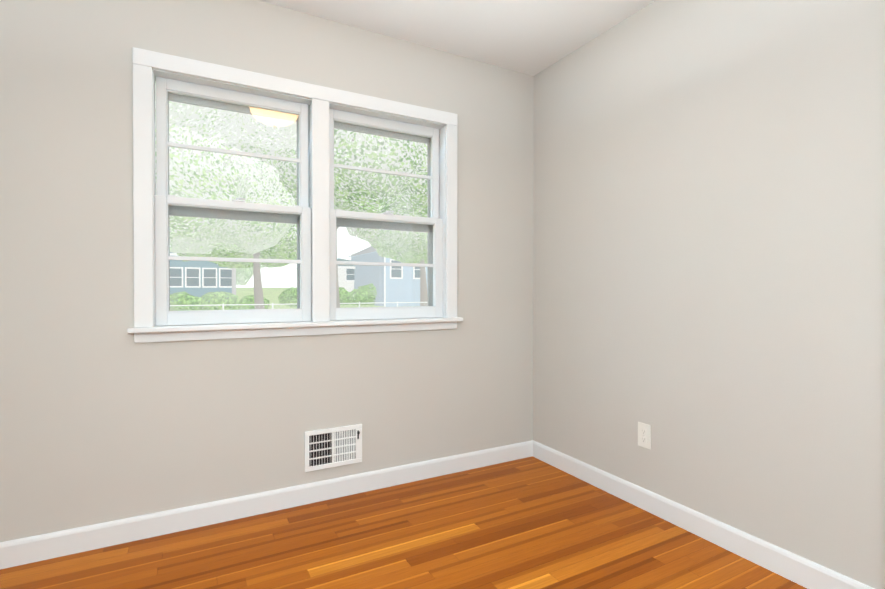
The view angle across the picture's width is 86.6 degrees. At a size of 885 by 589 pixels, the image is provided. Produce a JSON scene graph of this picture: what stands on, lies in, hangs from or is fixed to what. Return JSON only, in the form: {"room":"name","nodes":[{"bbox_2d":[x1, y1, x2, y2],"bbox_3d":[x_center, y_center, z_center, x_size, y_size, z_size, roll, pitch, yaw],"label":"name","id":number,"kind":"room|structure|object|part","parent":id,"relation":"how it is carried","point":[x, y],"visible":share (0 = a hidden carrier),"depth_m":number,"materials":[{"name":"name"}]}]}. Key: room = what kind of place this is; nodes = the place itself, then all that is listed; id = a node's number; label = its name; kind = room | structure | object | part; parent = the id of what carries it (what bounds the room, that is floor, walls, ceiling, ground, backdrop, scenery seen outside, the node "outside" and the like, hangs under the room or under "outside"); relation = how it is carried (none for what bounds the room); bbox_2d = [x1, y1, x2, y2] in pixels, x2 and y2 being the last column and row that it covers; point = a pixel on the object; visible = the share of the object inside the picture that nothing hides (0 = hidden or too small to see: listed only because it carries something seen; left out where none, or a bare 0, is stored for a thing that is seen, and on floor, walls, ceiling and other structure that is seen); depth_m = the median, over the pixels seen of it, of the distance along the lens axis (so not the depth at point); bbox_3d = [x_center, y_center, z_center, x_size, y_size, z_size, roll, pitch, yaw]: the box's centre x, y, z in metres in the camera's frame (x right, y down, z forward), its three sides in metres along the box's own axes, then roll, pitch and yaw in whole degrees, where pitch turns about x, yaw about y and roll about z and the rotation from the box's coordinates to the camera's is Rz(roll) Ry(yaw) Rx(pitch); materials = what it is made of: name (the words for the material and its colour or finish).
{"room":"empty bedroom","nodes":[
{"label":"empty bedroom","id":0,"kind":"room"},
{"bbox_2d":[0,0,533,541],"bbox_3d":[-0.949,-0.175,2.288,3.720,2.440,0.160,0,1,-28],"label":"wall","id":1,"kind":"structure","parent":0,"point":[104,418],"depth_m":2.10,"materials":[{"name":"beige paint"}]},
{"bbox_2d":[0,440,533,568],"bbox_3d":[-0.908,0.996,2.221,3.400,0.098,0.014,0,1,-28],"label":"baseboard","id":2,"kind":"structure","parent":1,"relation":"attached to","point":[26,550],"depth_m":2.18,"materials":[{"name":"white wood"}]},
{"bbox_2d":[132,47,456,342],"bbox_3d":[-0.649,-0.422,2.434,1.583,1.249,0.173,0,1,-28],"label":"window","id":3,"kind":"structure","parent":1,"relation":"in","point":[145,62],"depth_m":2.34,"materials":[{"name":"white wood"}]},
{"bbox_2d":[232,198,245,201],"bbox_3d":[-0.965,-0.447,2.225,0.058,0.018,0.030,0,1,-28],"label":"sash lock","id":4,"kind":"object","parent":3,"relation":"attached to","point":[243,200],"depth_m":2.22,"materials":[{"name":"white plastic"}]},
{"bbox_3d":[-0.614,0.181,2.373,1.583,0.044,0.014,0,1,-28],"label":"window apron","id":5,"kind":"part","parent":3,"relation":"part of","materials":[{"name":"white wood"}]},
{"bbox_3d":[-0.645,-0.419,2.427,1.435,1.107,0.064,0,1,-28],"label":"window sashes","id":6,"kind":"part","parent":3,"relation":"part of","materials":[{"name":"white wood"}]},
{"bbox_3d":[-0.670,-0.420,2.472,1.415,1.113,0.013,0,1,-28],"label":"storm frame","id":7,"kind":"part","parent":3,"relation":"part of","materials":[{"name":"grey"}]},
{"bbox_3d":[-0.645,-0.423,2.427,1.355,1.007,0.038,0,1,-28],"label":"glass","id":8,"kind":"part","parent":3,"relation":"part of","materials":[{"name":"clear glass"}]},
{"bbox_2d":[127,317,462,333],"bbox_3d":[-0.623,0.148,2.391,1.627,0.022,0.123,0,1,-28],"label":"window sill","id":9,"kind":"structure","parent":1,"relation":"attached to","point":[200,327],"depth_m":2.25,"materials":[{"name":"white wood"}]},
{"bbox_2d":[305,424,361,471],"bbox_3d":[-0.553,0.784,2.406,0.296,0.200,0.023,0,1,-28],"label":"air vent","id":10,"kind":"object","parent":1,"relation":"in","point":[332,447],"visible":1,"depth_m":2.41,"materials":[{"name":"white metal"}]},
{"bbox_2d":[0,456,806,588],"bbox_3d":[-0.008,1.119,0.556,3.720,0.120,4.120,0,1,-28],"label":"floor","id":11,"kind":"structure","parent":0,"point":[532,522],"depth_m":1.93,"materials":[{"name":"brown wood"}]},
{"bbox_2d":[259,0,654,75],"bbox_3d":[-0.008,-1.441,0.535,3.720,0.120,4.120,0,1,-28],"label":"ceiling","id":12,"kind":"structure","parent":0,"point":[532,37],"depth_m":2.41,"materials":[{"name":"paint"}]},
{"bbox_2d":[533,0,884,588],"bbox_3d":[1.596,-0.167,1.322,0.160,2.440,3.960,0,1,-28],"label":"wall","id":13,"kind":"structure","parent":0,"point":[709,241],"depth_m":1.94,"materials":[{"name":"beige paint"}]},
{"bbox_2d":[638,422,650,448],"bbox_3d":[0.982,0.687,2.289,0.008,0.118,0.072,0,1,-28],"label":"electrical outlet","id":14,"kind":"object","parent":13,"relation":"attached to","point":[644,435],"visible":1,"depth_m":2.28,"materials":[{"name":"white plastic"}]},
{"bbox_2d":[533,441,874,588],"bbox_3d":[0.998,0.996,2.255,0.014,0.098,1.738,0,1,-28],"label":"baseboard","id":15,"kind":"structure","parent":13,"relation":"attached to","point":[799,570],"depth_m":1.99,"materials":[{"name":"white wood"}]},
{"label":"outside","id":16,"kind":"structure","parent":0,"visible":0},
{"bbox_2d":[171,288,411,310],"bbox_3d":[-17.092,0.151,62.021,115.000,2.784,119.400,0,1,-28],"label":"lawn","id":17,"kind":"structure","parent":16,"point":[269,294],"depth_m":58.68,"materials":[{"name":"green plant"}]},
{"bbox_2d":[170,252,231,302],"bbox_3d":[-23.896,-2.739,44.888,7.443,7.731,9.830,0,1,-28],"label":"house","id":18,"kind":"structure","parent":17,"relation":"on","point":[207,283],"depth_m":41.12,"materials":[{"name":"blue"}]},
{"bbox_2d":[170,291,268,310],"bbox_3d":[-14.925,0.555,25.364,10.843,1.938,2.838,0,1,-28],"label":"bushes","id":19,"kind":"object","parent":17,"relation":"on","point":[201,301],"depth_m":25.97,"materials":[{"name":"green plant"}]},
{"bbox_2d":[171,200,296,308],"bbox_3d":[-10.810,-4.706,27.468,10.722,12.405,11.260,0,1,-28],"label":"tree","id":20,"kind":"object","parent":17,"relation":"on","point":[290,246],"depth_m":27.28,"materials":[{"name":"green plant"}]},
{"bbox_2d":[232,268,235,296],"bbox_3d":[-13.178,-2.959,29.666,2.200,8.700,0.280,0,1,-28],"label":"pole","id":21,"kind":"object","parent":17,"relation":"on","point":[233,281],"depth_m":29.58,"materials":[{"name":"white"}]},
{"bbox_2d":[236,264,263,284],"bbox_3d":[-28.327,-9.670,61.427,21.449,19.897,22.544,0,1,-28],"label":"tree","id":22,"kind":"object","parent":17,"relation":"on","point":[239,271],"depth_m":58.82,"materials":[{"name":"green plant"}]},
{"bbox_2d":[155,81,348,254],"bbox_3d":[-7.767,-4.501,13.423,11.260,12.900,11.188,0,1,-28],"label":"tree","id":23,"kind":"object","parent":17,"relation":"on","point":[223,196],"depth_m":12.30,"materials":[{"name":"green plant"}]},
{"bbox_2d":[170,302,427,309],"bbox_3d":[-3.675,0.926,28.015,36.343,1.045,0.080,0,1,-28],"label":"fence","id":24,"kind":"object","parent":17,"relation":"on","point":[222,306],"depth_m":25.09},
{"bbox_2d":[205,121,426,307],"bbox_3d":[-2.806,-4.772,18.230,11.681,13.261,10.882,0,1,-28],"label":"tree","id":25,"kind":"object","parent":17,"relation":"on","point":[376,188],"depth_m":14.23,"materials":[{"name":"green plant"}]},
{"bbox_2d":[296,253,354,296],"bbox_3d":[-10.660,-1.620,48.886,7.811,5.523,9.400,0,1,-28],"label":"house","id":26,"kind":"structure","parent":17,"relation":"on","point":[350,286],"depth_m":45.38,"materials":[{"name":"white"}]},
{"bbox_2d":[278,283,376,306],"bbox_3d":[-3.950,0.028,42.478,20.943,2.706,3.682,0,1,-28],"label":"bushes","id":27,"kind":"object","parent":17,"relation":"on","point":[358,293],"depth_m":40.02,"materials":[{"name":"green plant"}]},
{"bbox_2d":[346,246,427,306],"bbox_3d":[-3.201,-2.568,44.708,9.300,7.872,9.830,0,1,-28],"label":"house","id":28,"kind":"structure","parent":17,"relation":"on","point":[409,283],"depth_m":39.87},
{"bbox_2d":[346,215,427,305],"bbox_3d":[-1.617,-5.382,36.865,12.617,13.445,12.762,0,1,-28],"label":"tree","id":29,"kind":"object","parent":17,"relation":"on","point":[365,232],"depth_m":33.57,"materials":[{"name":"green plant"}]}
]}

